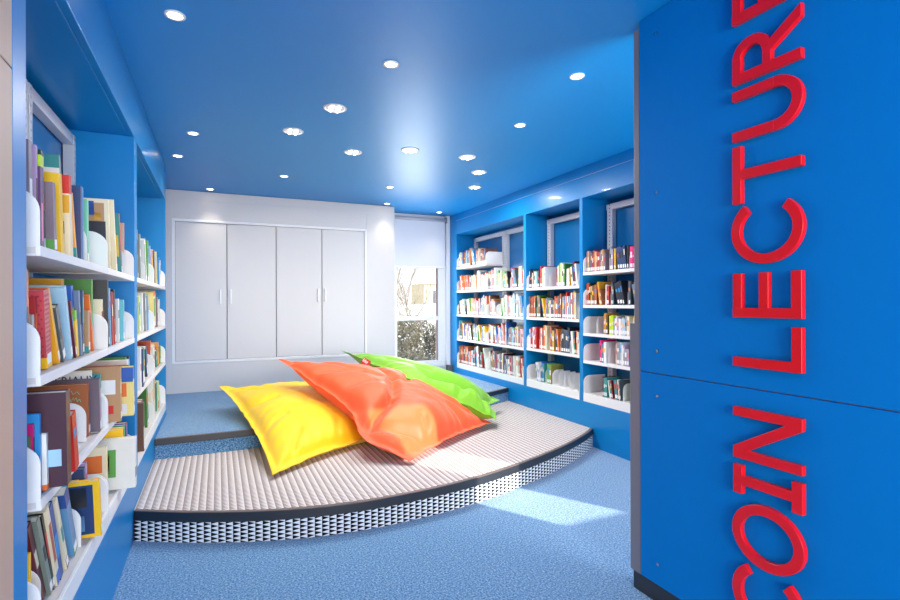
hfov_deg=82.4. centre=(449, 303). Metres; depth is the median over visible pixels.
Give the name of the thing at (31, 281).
book
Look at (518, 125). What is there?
recessed light
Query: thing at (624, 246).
book
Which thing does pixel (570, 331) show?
book
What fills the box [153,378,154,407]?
book
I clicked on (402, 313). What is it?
bare tree
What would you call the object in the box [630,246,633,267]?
book
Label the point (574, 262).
book
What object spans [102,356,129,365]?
book
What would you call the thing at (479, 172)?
recessed light
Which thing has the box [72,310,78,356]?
book
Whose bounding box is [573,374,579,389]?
bookend
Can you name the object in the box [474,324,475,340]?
book
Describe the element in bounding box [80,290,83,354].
book
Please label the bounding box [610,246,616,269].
book
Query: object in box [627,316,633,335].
book
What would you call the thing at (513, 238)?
shelving unit
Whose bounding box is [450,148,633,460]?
bookcase
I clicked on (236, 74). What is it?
ceiling
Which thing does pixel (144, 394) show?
book
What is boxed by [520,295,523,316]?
book
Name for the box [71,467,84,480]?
book
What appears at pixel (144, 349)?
book
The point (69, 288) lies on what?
book
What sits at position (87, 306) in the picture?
book
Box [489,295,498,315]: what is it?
book
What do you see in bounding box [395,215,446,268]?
roller blind
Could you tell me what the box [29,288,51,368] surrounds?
book
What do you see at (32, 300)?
book
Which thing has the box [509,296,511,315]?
book
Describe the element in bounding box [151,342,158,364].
book
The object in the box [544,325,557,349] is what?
book
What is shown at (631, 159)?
trim
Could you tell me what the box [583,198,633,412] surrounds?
shelving unit
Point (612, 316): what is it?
book
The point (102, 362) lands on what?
book
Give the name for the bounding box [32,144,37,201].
book
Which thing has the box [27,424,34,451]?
book
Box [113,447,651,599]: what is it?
floor
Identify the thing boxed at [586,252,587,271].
book
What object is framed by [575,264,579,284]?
book
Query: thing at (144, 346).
book
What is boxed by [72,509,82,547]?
bookend
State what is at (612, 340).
book
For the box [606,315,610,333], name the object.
book
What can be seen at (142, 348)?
book
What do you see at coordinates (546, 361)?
book
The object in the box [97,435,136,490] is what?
book
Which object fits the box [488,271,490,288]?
book
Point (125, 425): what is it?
book
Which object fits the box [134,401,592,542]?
platform
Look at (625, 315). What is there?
book
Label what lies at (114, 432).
book
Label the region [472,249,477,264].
book
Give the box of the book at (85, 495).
[68,478,102,538]
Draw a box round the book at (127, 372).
[121,366,134,415]
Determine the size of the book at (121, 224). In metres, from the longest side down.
0.293 x 0.201 x 0.021 m
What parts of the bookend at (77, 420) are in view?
plate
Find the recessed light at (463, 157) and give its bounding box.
[458,154,475,159]
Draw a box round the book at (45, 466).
[41,433,48,490]
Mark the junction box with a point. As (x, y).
(448, 367)
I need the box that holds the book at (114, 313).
[112,293,115,343]
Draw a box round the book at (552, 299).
[551,298,553,317]
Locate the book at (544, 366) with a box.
[542,363,546,381]
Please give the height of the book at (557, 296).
0.224 m
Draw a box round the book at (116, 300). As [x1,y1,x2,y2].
[115,299,119,341]
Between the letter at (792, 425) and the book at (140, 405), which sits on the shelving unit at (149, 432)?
the book at (140, 405)
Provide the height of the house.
3.300 m
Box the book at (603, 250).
[602,249,609,270]
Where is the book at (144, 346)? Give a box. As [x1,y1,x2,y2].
[137,345,147,376]
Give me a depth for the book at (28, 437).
1.36 m
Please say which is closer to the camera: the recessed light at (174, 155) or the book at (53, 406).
the book at (53, 406)
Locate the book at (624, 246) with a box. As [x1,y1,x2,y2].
[623,245,633,268]
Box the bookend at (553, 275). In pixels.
[550,273,556,286]
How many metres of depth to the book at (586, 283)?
4.74 m
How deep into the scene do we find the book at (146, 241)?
3.67 m
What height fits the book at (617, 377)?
0.172 m
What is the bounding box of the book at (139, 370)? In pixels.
[137,347,141,389]
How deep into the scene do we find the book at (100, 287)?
2.25 m
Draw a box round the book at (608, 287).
[607,286,610,304]
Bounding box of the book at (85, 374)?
[55,370,96,379]
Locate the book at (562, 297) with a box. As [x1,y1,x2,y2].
[562,297,563,317]
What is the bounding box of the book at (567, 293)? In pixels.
[566,292,572,318]
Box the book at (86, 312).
[84,310,89,352]
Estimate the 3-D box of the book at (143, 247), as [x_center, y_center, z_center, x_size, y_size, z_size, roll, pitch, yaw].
[-2.204,-0.297,3.529,0.201,0.298,0.154,0,0,-24]
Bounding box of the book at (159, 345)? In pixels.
[159,345,160,362]
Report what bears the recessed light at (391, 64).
in the ceiling
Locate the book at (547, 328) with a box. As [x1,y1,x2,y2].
[545,326,554,349]
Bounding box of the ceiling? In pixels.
[103,0,670,216]
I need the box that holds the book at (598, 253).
[597,252,599,270]
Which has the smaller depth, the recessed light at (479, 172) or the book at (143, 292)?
the book at (143, 292)
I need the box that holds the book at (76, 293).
[73,290,82,355]
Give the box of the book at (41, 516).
[27,513,54,589]
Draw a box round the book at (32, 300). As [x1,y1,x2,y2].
[29,297,37,331]
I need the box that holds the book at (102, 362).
[83,359,127,366]
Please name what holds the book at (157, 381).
on the shelving unit at (158, 414)
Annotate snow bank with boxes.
[397,304,435,358]
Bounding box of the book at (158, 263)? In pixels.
[157,257,159,284]
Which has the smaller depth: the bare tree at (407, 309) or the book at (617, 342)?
the book at (617, 342)
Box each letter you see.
[731,198,806,262]
[732,0,785,26]
[732,2,804,86]
[732,74,805,142]
[732,146,804,204]
[732,504,807,575]
[732,563,801,599]
[733,270,804,318]
[733,327,805,373]
[733,405,805,475]
[733,463,805,515]
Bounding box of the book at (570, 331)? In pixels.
[570,331,575,353]
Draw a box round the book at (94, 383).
[44,378,101,431]
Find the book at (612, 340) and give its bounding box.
[600,339,615,361]
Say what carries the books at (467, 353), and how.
on the shelving unit at (493, 260)
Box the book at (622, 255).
[621,247,624,268]
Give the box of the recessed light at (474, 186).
[468,185,481,188]
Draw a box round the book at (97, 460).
[83,445,107,481]
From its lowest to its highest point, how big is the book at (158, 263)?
0.244 m
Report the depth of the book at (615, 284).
4.39 m
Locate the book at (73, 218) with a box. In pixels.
[72,193,77,257]
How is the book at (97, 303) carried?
on the shelving unit at (46, 131)
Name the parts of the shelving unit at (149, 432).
shelf, shelf, shelf, shelf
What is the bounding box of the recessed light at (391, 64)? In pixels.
[383,60,398,68]
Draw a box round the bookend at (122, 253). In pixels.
[121,251,125,273]
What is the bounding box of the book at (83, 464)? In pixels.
[79,462,87,478]
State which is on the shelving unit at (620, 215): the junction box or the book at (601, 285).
the book at (601, 285)
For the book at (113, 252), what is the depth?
2.50 m
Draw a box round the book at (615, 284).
[614,283,619,304]
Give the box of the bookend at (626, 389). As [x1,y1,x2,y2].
[623,383,629,402]
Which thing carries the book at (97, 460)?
on the shelving unit at (46, 131)
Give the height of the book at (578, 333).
0.211 m
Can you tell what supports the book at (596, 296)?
on the shelving unit at (620, 215)
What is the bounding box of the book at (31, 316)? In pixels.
[29,314,33,326]
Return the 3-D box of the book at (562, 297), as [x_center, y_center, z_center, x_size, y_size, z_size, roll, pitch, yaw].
[1.185,0.044,5.111,0.152,0.215,0.024,0,0,-24]
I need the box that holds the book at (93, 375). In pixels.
[92,374,101,423]
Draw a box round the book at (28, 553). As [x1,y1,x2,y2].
[27,552,30,582]
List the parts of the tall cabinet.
door, handle, door, door, door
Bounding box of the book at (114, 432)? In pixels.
[103,428,123,438]
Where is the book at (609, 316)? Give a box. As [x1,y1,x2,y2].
[609,316,610,334]
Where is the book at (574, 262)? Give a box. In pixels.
[573,261,579,284]
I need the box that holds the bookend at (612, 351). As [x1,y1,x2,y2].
[608,346,615,363]
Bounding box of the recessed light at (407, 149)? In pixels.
[401,147,418,152]
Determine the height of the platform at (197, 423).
0.314 m
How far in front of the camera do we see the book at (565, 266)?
5.07 m
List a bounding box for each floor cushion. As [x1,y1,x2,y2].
[219,381,366,474]
[279,359,490,460]
[341,350,498,419]
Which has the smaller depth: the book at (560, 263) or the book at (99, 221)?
the book at (99, 221)
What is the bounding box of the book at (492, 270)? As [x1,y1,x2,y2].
[492,270,493,288]
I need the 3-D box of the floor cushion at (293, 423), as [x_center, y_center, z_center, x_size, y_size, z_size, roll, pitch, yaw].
[-1.177,0.932,4.454,1.250,0.404,1.943,0,0,-35]
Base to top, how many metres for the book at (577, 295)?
0.250 m
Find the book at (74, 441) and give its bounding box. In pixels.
[70,410,78,471]
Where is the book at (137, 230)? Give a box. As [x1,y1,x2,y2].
[137,230,137,277]
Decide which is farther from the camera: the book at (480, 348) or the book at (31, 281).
the book at (480, 348)
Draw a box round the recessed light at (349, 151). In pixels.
[344,149,361,154]
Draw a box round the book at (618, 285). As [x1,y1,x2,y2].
[616,282,622,304]
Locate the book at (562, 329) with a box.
[562,329,567,351]
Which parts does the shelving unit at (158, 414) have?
shelf, shelf, shelf, shelf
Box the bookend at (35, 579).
[31,571,40,592]
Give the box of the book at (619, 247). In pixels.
[618,246,622,268]
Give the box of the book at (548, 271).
[544,267,557,286]
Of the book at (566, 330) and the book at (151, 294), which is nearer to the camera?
the book at (151, 294)
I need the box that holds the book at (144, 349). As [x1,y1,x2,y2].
[144,349,144,383]
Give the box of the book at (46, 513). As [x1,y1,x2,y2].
[27,505,59,585]
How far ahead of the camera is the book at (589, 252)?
4.71 m
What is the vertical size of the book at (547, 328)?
0.249 m
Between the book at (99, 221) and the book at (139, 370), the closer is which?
the book at (99, 221)
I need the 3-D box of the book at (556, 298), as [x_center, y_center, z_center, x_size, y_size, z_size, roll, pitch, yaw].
[1.145,0.048,5.210,0.161,0.207,0.030,0,0,-24]
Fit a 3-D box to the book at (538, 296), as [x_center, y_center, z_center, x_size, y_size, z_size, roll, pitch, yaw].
[1.004,0.034,5.514,0.153,0.236,0.030,0,0,-24]
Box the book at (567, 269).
[567,269,568,285]
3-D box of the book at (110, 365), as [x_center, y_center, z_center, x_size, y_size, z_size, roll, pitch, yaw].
[-1.649,0.408,2.441,0.221,0.221,0.052,0,0,-24]
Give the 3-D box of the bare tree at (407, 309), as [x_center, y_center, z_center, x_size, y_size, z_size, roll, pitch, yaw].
[-1.048,0.069,11.723,1.394,3.070,1.977,0,0,-24]
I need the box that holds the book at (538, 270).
[538,270,539,286]
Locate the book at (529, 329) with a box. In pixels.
[529,329,530,347]
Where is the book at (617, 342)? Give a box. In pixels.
[617,342,618,364]
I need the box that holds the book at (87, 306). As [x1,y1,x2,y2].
[84,294,93,350]
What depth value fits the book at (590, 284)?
4.72 m
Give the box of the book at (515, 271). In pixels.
[513,269,517,286]
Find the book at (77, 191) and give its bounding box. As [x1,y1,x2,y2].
[71,185,83,259]
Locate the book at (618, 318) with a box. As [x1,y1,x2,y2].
[617,317,624,334]
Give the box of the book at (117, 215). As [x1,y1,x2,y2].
[115,213,121,271]
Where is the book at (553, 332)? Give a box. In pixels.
[552,331,555,350]
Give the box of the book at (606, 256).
[603,252,609,270]
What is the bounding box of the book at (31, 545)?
[27,520,45,599]
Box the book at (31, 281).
[28,278,63,284]
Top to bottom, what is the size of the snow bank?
1.510 m
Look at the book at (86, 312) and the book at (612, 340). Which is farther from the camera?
the book at (612, 340)
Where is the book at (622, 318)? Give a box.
[622,318,624,335]
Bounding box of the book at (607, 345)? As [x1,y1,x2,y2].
[604,341,616,362]
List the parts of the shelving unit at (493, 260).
shelf, shelf, shelf, shelf, shelf, rail, panel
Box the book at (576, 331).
[576,331,579,353]
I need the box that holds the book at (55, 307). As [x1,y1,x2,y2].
[52,304,65,362]
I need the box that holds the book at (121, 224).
[120,223,123,252]
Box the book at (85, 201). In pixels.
[83,199,88,260]
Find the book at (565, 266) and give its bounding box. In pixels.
[563,263,572,285]
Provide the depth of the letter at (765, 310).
1.75 m
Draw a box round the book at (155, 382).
[155,382,156,410]
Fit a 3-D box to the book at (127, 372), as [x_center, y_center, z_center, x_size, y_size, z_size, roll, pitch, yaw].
[-1.582,0.404,2.327,0.261,0.227,0.055,0,0,-24]
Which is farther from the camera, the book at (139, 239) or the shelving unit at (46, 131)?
the book at (139, 239)
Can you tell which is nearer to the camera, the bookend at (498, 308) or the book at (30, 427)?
the book at (30, 427)
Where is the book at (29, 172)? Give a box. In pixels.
[26,139,32,195]
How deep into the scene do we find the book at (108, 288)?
2.31 m
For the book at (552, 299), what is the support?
on the shelving unit at (563, 245)
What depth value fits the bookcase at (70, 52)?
2.00 m
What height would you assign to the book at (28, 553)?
0.215 m
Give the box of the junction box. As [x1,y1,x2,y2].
[446,365,452,371]
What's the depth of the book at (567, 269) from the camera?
5.01 m
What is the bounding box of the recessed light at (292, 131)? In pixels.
[282,127,303,134]
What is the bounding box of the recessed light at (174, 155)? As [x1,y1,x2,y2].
[172,154,182,157]
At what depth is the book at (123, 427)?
2.53 m
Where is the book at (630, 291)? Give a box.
[628,281,633,304]
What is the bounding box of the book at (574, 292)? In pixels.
[573,291,579,318]
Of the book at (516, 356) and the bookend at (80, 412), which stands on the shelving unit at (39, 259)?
the bookend at (80, 412)
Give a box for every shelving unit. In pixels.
[26,79,107,599]
[27,82,134,525]
[137,263,154,464]
[137,271,165,430]
[457,231,504,374]
[486,226,523,384]
[526,212,579,399]
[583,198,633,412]
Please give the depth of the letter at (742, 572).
1.84 m
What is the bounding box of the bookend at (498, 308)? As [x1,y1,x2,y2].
[496,304,500,315]
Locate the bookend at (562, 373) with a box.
[559,370,569,386]
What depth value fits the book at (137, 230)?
3.21 m
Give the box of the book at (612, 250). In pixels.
[611,249,613,269]
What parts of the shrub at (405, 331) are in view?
stem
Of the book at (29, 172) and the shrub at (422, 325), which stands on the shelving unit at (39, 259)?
the book at (29, 172)
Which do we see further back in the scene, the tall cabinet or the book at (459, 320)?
the book at (459, 320)
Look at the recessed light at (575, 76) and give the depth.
2.86 m
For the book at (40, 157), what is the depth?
1.46 m
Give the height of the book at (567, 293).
0.260 m
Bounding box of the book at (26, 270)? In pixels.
[26,270,28,322]
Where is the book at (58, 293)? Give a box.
[28,285,72,359]
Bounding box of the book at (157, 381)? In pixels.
[155,380,158,407]
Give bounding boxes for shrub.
[397,315,432,359]
[397,321,425,360]
[424,323,435,359]
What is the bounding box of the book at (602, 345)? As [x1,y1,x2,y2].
[601,343,603,362]
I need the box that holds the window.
[395,267,445,365]
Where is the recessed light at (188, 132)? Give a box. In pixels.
[187,131,198,135]
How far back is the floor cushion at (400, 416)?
4.14 m
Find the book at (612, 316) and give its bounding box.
[611,315,624,334]
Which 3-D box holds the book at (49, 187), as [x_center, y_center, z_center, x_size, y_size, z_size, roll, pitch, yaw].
[-1.282,-0.258,1.526,0.181,0.215,0.048,0,0,-24]
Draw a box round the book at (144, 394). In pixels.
[137,387,148,427]
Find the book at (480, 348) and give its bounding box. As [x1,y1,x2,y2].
[478,346,488,366]
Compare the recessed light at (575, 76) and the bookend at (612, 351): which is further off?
the bookend at (612, 351)
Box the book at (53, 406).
[27,389,71,487]
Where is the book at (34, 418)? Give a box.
[27,413,41,492]
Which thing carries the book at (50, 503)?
on the shelving unit at (39, 259)
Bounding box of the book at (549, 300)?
[549,300,550,317]
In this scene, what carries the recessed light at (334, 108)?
in the ceiling
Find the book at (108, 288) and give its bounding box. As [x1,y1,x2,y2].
[108,288,111,345]
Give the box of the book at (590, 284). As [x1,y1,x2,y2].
[589,283,596,304]
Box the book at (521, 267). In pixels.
[520,266,523,286]
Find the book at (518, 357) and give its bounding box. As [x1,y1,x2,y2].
[518,357,519,376]
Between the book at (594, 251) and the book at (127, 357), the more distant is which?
the book at (594, 251)
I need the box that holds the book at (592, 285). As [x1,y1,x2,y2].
[592,285,593,304]
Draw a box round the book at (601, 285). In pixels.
[597,282,610,304]
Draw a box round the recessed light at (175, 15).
[164,9,185,20]
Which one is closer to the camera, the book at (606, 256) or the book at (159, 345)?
the book at (159, 345)
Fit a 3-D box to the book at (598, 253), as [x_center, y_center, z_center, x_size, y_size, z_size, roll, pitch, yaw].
[1.390,-0.372,4.633,0.134,0.176,0.030,0,0,-24]
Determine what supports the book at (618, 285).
on the shelving unit at (620, 215)
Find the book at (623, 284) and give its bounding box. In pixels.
[619,280,627,304]
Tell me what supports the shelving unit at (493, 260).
attached to the bookcase at (589, 195)
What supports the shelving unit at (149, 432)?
attached to the bookcase at (70, 52)
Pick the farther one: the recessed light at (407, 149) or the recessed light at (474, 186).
the recessed light at (474, 186)
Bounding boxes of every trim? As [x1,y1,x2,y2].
[445,216,449,367]
[457,159,633,220]
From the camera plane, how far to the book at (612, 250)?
4.44 m
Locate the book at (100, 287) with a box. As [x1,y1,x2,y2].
[93,280,109,346]
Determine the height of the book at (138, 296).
0.247 m
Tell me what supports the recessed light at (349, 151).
in the ceiling
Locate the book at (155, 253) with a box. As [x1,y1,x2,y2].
[154,251,156,283]
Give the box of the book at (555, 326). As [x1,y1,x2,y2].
[550,326,564,350]
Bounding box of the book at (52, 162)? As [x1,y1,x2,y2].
[43,153,60,173]
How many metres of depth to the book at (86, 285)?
2.09 m
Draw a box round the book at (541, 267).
[540,266,554,286]
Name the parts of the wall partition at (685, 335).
post, wall panel, wall panel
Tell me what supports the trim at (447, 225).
attached to the wall at (398, 214)
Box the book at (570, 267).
[570,267,572,285]
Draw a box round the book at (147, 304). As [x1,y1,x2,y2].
[146,294,148,329]
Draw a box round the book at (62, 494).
[53,486,77,556]
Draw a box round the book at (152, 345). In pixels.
[151,344,154,363]
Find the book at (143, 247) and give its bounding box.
[140,238,146,279]
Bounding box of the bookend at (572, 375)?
[569,372,579,388]
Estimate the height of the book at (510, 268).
0.236 m
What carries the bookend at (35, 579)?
on the shelving unit at (39, 259)
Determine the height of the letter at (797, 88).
0.180 m
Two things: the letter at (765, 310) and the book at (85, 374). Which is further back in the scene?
the book at (85, 374)
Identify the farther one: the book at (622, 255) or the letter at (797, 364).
the book at (622, 255)
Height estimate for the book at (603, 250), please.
0.192 m
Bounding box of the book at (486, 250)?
[484,248,496,262]
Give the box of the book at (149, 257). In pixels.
[148,246,150,263]
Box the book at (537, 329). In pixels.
[535,327,543,348]
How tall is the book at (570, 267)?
0.186 m
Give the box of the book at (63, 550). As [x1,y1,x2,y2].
[50,497,68,569]
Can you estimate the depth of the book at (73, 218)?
1.80 m
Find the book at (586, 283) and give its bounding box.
[586,283,587,304]
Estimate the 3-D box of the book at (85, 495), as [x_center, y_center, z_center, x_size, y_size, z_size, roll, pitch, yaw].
[-1.401,0.764,1.888,0.201,0.225,0.063,0,0,-24]
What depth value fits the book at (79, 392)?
1.99 m
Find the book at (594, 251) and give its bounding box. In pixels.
[593,250,599,270]
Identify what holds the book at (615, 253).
on the shelving unit at (620, 215)
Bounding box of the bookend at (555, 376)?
[552,369,563,384]
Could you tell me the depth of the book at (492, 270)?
6.37 m
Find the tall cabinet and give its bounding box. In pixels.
[166,189,394,393]
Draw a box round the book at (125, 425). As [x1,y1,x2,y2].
[114,424,126,435]
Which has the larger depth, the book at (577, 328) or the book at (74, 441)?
the book at (577, 328)
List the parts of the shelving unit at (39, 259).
shelf, shelf, shelf, shelf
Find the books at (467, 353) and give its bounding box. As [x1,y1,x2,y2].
[459,247,633,400]
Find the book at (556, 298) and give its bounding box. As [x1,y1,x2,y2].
[556,298,557,317]
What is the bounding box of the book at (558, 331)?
[556,329,561,351]
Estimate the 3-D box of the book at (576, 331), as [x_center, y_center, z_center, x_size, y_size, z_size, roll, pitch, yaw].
[1.264,0.374,4.913,0.131,0.224,0.017,0,0,-24]
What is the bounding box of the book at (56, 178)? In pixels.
[44,172,63,252]
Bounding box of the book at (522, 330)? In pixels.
[521,329,523,346]
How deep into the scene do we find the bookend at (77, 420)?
1.83 m
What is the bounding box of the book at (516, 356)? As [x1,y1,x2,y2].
[516,356,520,376]
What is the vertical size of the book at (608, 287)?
0.165 m
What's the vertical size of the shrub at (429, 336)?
1.489 m
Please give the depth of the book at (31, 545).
1.44 m
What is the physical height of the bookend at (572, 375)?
0.150 m
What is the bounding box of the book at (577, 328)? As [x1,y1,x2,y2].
[568,327,579,352]
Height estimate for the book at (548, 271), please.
0.213 m
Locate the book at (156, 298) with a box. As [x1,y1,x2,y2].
[155,297,157,326]
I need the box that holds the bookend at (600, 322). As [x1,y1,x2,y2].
[597,317,603,333]
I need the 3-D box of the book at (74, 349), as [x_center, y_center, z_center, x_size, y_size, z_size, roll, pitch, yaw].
[-1.395,0.092,1.742,0.201,0.201,0.091,0,0,-24]
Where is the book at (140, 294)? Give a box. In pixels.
[137,293,143,331]
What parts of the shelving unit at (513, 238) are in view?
shelf, shelf, shelf, shelf, rail, panel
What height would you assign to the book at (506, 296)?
0.251 m
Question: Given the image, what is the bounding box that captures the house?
[408,274,435,304]
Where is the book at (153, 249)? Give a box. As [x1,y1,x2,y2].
[153,249,154,282]
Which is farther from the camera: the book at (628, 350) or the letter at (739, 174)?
the book at (628, 350)
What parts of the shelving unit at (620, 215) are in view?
shelf, shelf, shelf, shelf, shelf, rail, panel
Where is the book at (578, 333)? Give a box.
[577,332,579,354]
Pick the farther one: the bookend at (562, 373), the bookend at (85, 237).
the bookend at (562, 373)
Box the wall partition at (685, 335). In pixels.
[630,0,899,599]
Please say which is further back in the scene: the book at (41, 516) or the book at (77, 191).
the book at (77, 191)
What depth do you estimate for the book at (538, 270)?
5.46 m
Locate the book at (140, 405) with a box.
[137,402,144,451]
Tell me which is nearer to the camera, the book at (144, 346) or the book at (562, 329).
the book at (144, 346)
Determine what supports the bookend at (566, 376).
on the shelving unit at (563, 245)
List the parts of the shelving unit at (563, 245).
shelf, shelf, shelf, shelf, rail, panel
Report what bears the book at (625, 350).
on the shelving unit at (620, 215)
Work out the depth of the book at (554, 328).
5.20 m
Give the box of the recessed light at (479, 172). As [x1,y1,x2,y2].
[471,170,486,174]
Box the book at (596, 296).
[594,284,599,304]
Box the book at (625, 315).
[625,315,633,335]
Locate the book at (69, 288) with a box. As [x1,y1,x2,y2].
[66,285,73,309]
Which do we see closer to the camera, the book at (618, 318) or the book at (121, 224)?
the book at (121, 224)
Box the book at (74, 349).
[68,301,76,357]
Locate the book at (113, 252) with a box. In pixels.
[90,198,117,270]
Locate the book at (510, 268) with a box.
[510,268,517,287]
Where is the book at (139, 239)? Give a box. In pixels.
[138,234,140,277]
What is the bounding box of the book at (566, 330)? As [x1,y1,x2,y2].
[566,330,567,352]
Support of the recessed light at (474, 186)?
in the ceiling
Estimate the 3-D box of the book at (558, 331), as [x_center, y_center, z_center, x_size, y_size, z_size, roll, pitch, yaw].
[1.146,0.373,5.195,0.149,0.227,0.044,0,0,-24]
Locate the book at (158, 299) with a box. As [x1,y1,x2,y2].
[158,299,159,325]
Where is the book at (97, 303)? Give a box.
[93,299,102,316]
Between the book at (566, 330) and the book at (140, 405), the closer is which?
the book at (140, 405)
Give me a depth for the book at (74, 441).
1.57 m
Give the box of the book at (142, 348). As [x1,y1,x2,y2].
[141,347,143,386]
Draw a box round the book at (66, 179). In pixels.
[62,174,72,255]
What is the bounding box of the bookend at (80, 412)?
[70,403,87,442]
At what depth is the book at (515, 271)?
5.89 m
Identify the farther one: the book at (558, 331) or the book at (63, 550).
the book at (558, 331)
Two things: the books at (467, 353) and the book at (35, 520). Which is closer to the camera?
the book at (35, 520)
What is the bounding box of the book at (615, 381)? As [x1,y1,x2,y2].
[614,380,617,399]
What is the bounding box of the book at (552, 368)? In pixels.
[549,364,562,383]
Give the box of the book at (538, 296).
[537,295,549,316]
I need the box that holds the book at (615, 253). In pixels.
[614,248,617,269]
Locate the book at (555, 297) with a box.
[554,296,556,317]
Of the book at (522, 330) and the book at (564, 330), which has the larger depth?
the book at (522, 330)
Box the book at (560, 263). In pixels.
[560,263,572,285]
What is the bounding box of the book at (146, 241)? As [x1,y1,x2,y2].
[145,240,148,280]
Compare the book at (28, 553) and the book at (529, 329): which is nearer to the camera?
the book at (28, 553)
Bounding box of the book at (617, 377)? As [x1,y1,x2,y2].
[605,376,621,396]
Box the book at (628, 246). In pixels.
[627,245,630,268]
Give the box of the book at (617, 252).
[616,247,619,268]
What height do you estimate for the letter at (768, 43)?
0.177 m
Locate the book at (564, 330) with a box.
[564,330,565,352]
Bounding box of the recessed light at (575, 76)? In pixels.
[569,73,584,79]
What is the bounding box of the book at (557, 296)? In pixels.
[557,296,558,317]
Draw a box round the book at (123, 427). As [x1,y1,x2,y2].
[111,426,124,436]
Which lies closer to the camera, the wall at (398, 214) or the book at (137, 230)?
the book at (137, 230)
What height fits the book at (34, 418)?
0.219 m
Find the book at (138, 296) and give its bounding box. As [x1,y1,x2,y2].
[137,295,140,333]
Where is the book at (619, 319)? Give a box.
[619,319,620,334]
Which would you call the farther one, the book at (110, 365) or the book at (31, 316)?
the book at (110, 365)
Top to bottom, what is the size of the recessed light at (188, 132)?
0.006 m
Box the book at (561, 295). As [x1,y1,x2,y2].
[560,294,565,317]
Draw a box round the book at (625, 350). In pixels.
[624,348,629,365]
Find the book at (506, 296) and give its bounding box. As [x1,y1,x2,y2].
[505,295,511,315]
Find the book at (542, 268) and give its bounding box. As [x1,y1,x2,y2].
[542,268,543,286]
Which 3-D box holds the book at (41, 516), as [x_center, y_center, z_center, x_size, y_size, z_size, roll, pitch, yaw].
[-1.279,0.742,1.490,0.191,0.273,0.132,0,0,-24]
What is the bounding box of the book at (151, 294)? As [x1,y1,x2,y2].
[137,290,155,326]
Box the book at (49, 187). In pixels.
[44,181,56,250]
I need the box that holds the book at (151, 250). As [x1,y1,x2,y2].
[150,249,152,265]
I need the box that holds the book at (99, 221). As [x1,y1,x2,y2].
[83,198,110,268]
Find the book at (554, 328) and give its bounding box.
[554,328,566,350]
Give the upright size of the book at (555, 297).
0.224 m
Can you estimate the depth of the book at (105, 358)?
2.61 m
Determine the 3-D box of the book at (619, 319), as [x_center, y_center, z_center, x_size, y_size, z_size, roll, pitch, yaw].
[1.521,0.202,4.402,0.180,0.142,0.024,0,0,-24]
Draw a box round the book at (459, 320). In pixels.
[459,320,471,337]
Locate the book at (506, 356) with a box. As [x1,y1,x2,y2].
[505,355,516,373]
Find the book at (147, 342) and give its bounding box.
[137,340,150,354]
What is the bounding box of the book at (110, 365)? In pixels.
[81,365,128,367]
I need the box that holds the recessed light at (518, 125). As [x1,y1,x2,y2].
[514,123,525,127]
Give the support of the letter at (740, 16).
attached to the wall partition at (685, 335)
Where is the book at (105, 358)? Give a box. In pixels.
[96,357,125,360]
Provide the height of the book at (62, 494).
0.274 m
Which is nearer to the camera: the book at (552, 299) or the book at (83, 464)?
the book at (83, 464)
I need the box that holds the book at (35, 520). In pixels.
[27,515,52,595]
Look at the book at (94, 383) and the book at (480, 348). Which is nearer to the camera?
the book at (94, 383)
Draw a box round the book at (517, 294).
[516,293,523,316]
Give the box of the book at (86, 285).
[64,279,92,326]
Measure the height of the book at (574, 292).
0.270 m
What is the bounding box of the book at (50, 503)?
[46,501,62,579]
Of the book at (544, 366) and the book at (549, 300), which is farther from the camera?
the book at (544, 366)
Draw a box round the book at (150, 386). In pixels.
[147,380,152,403]
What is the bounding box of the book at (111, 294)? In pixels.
[110,292,113,344]
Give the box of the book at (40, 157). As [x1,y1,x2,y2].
[37,154,43,246]
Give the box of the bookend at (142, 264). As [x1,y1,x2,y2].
[141,262,144,279]
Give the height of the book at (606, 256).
0.162 m
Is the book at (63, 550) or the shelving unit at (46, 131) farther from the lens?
the shelving unit at (46, 131)
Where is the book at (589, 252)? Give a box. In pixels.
[589,252,590,271]
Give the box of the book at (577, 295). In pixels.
[575,293,579,318]
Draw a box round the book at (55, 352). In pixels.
[29,287,59,363]
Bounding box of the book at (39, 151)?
[37,149,45,246]
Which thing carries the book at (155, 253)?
on the shelving unit at (158, 414)
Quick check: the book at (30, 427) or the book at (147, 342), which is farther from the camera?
the book at (147, 342)
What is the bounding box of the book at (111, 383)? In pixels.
[75,366,121,421]
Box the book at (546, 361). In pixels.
[541,361,553,381]
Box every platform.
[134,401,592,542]
[154,372,508,459]
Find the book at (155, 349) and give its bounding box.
[155,349,156,366]
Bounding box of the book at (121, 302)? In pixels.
[119,300,124,340]
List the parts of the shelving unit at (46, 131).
panel, rail, shelf, shelf, shelf, shelf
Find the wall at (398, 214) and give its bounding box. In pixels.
[175,213,445,369]
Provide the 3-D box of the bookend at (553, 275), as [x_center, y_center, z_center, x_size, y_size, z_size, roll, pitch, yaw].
[1.097,-0.238,5.291,0.140,0.150,0.053,0,0,-24]
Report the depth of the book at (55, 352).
1.60 m
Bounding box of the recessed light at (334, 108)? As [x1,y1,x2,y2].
[323,103,346,112]
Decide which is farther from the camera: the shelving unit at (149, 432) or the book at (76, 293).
the shelving unit at (149, 432)
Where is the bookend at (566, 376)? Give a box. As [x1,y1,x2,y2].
[564,371,574,387]
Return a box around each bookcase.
[0,0,165,599]
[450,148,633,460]
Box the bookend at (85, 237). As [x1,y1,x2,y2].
[84,232,86,260]
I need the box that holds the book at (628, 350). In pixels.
[627,349,629,365]
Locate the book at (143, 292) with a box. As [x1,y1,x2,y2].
[137,291,146,330]
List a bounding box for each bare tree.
[397,267,432,315]
[397,278,428,321]
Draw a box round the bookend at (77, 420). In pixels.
[76,416,80,449]
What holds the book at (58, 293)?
on the shelving unit at (39, 259)
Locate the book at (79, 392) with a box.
[27,383,89,435]
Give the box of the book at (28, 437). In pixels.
[27,436,30,448]

